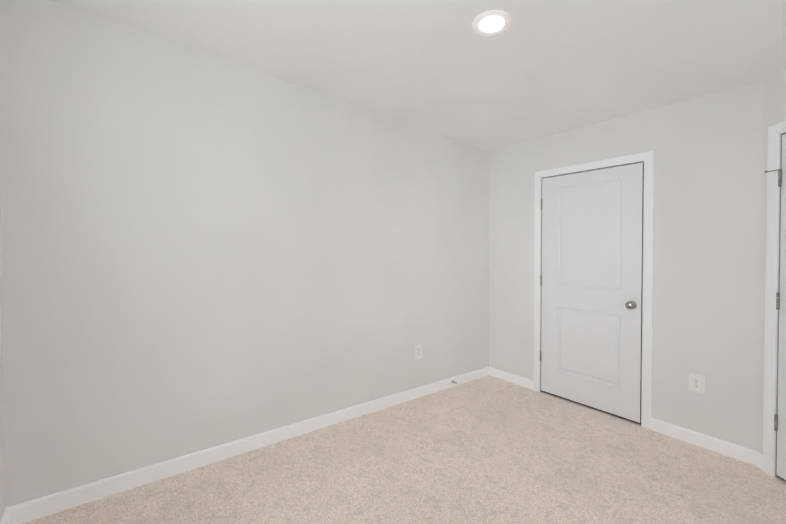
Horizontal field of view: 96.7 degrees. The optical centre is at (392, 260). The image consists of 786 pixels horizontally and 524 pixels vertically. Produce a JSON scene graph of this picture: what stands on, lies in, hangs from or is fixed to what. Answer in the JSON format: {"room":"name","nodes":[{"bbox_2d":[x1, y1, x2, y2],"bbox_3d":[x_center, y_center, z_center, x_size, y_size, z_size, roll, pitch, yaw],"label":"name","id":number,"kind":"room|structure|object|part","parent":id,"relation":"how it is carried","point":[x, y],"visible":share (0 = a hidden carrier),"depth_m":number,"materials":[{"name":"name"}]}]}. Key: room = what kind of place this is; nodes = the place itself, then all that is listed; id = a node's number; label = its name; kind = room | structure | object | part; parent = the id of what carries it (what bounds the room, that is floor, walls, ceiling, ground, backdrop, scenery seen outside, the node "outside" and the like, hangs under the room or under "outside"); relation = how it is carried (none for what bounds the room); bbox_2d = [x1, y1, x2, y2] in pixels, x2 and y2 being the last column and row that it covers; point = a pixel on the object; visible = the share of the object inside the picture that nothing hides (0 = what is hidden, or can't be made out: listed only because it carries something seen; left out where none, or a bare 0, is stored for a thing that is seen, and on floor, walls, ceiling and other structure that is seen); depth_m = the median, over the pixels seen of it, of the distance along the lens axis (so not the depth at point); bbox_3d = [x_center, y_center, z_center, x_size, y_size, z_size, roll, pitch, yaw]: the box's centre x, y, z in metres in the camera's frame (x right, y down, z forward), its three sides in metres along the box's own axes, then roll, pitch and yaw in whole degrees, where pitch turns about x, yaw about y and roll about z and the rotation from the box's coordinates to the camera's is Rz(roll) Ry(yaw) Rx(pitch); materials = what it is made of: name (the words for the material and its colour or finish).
{"room":"empty bedroom","nodes":[
{"label":"empty bedroom","id":0,"kind":"room"},
{"bbox_2d":[0,186,5,520],"bbox_3d":[-0.944,0.028,0.458,0.120,2.490,2.987,-1,1,-39],"label":"wall","id":1,"kind":"structure","parent":0,"point":[2,474],"depth_m":1.55,"materials":[{"name":"beige paint"}]},
{"bbox_2d":[0,508,9,523],"bbox_3d":[-0.892,1.204,0.517,0.013,0.134,2.747,-1,1,-39],"label":"baseboard","id":2,"kind":"structure","parent":1,"relation":"attached to","point":[5,518],"depth_m":1.55,"materials":[{"name":"white paint"}]},
{"bbox_2d":[0,0,489,506],"bbox_3d":[-0.390,0.010,2.736,3.831,2.523,0.120,-1,1,-39],"label":"wall","id":3,"kind":"structure","parent":0,"point":[201,251],"depth_m":2.05,"materials":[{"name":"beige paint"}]},
{"bbox_2d":[6,367,488,523],"bbox_3d":[-0.349,1.187,2.702,3.591,0.165,0.013,-1,1,-39],"label":"baseboard","id":4,"kind":"structure","parent":3,"relation":"attached to","point":[30,510],"depth_m":2.07,"materials":[{"name":"white paint"}]},
{"bbox_2d":[415,344,421,359],"bbox_3d":[0.232,0.830,3.163,0.089,0.135,0.009,-1,1,-39],"label":"electrical outlet","id":5,"kind":"object","parent":3,"relation":"attached to","point":[418,351],"visible":1,"depth_m":3.16,"materials":[{"name":"white plastic"}]},
{"bbox_2d":[22,375,785,523],"bbox_3d":[0.505,1.319,1.636,3.831,0.229,2.987,-1,1,-39],"label":"floor","id":6,"kind":"structure","parent":0,"point":[488,449],"depth_m":2.03,"materials":[{"name":"carpet"}]},
{"bbox_2d":[542,391,640,424],"bbox_3d":[1.733,1.280,3.090,0.100,0.018,0.819,-1,1,-39],"label":"threshold","id":7,"kind":"object","parent":6,"relation":"on","point":[594,408],"visible":0.21,"depth_m":3.00,"materials":[{"name":"grey"}]},
{"bbox_2d":[49,0,785,150],"bbox_3d":[0.505,-1.220,1.598,3.831,0.229,2.987,-1,1,-39],"label":"ceiling","id":8,"kind":"structure","parent":0,"point":[536,69],"depth_m":1.96,"materials":[{"name":"paint"}]},
{"bbox_2d":[472,10,511,35],"bbox_3d":[0.488,-1.169,1.729,0.188,0.014,0.188,-1,1,-39],"label":"recessed light","id":9,"kind":"object","parent":8,"relation":"in","point":[490,22],"visible":1,"depth_m":1.72,"materials":[{"name":"white plastic"}]},
{"bbox_2d":[489,82,756,448],"bbox_3d":[1.774,0.063,3.002,0.120,2.481,2.410,-1,1,-39],"label":"wall","id":10,"kind":"structure","parent":0,"point":[703,147],"depth_m":2.51,"materials":[{"name":"beige paint"}]},
{"bbox_2d":[489,367,532,389],"bbox_3d":[1.209,1.215,3.620,0.013,0.098,0.526,-1,1,-39],"label":"baseboard","id":11,"kind":"structure","parent":10,"relation":"attached to","point":[512,378],"depth_m":3.60,"materials":[{"name":"white paint"}]},
{"bbox_2d":[540,163,643,422],"bbox_3d":[1.663,0.248,3.022,0.102,2.040,0.824,-1,1,-39],"label":"closet door","id":12,"kind":"structure","parent":10,"relation":"in","point":[591,285],"depth_m":2.98,"materials":[{"name":"white paint"}]},
{"bbox_3d":[1.864,0.354,2.744,0.066,0.065,0.065,-1,1,-39],"label":"knob","id":13,"kind":"part","parent":12,"relation":"part of","materials":[{"name":"grey metal"}]},
{"bbox_2d":[533,150,654,429],"bbox_3d":[1.724,0.246,3.067,0.120,2.086,0.855,-1,1,-39],"label":"door frame","id":14,"kind":"structure","parent":10,"relation":"attached to","point":[541,245],"depth_m":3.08,"materials":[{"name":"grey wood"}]},
{"bbox_2d":[688,373,704,393],"bbox_3d":[2.135,0.865,2.460,0.009,0.123,0.088,-1,1,-39],"label":"electrical outlet","id":15,"kind":"object","parent":10,"relation":"attached to","point":[696,382],"visible":1,"depth_m":2.46,"materials":[{"name":"white plastic"}]},
{"bbox_2d":[651,418,754,464],"bbox_3d":[2.147,1.257,2.447,0.013,0.098,0.563,-1,1,-39],"label":"baseboard","id":16,"kind":"structure","parent":10,"relation":"attached to","point":[738,452],"depth_m":2.42,"materials":[{"name":"white paint"}]},
{"bbox_2d":[760,68,785,454],"bbox_3d":[2.328,0.097,1.715,0.120,2.447,1.200,0,1,6],"label":"wall","id":17,"kind":"structure","parent":0,"point":[775,98],"depth_m":2.17,"materials":[{"name":"beige paint"}]},
{"bbox_2d":[755,451,762,469],"bbox_3d":[2.314,1.265,2.209,0.013,0.089,0.065,0,1,6],"label":"baseboard","id":18,"kind":"structure","parent":17,"relation":"attached to","point":[758,460],"depth_m":2.21,"materials":[{"name":"white paint"}]},
{"bbox_2d":[763,120,785,477],"bbox_3d":[2.318,0.253,1.705,0.138,2.134,0.906,0,1,6],"label":"door frame","id":19,"kind":"structure","parent":17,"relation":"attached to","point":[775,131],"depth_m":2.12,"materials":[{"name":"white paint"}]},
{"bbox_2d":[765,134,785,479],"bbox_3d":[2.255,0.279,1.744,0.102,2.036,0.830,0,1,6],"label":"entry door","id":20,"kind":"structure","parent":17,"relation":"in","point":[780,422],"depth_m":2.07,"materials":[{"name":"white paint"}]}
]}

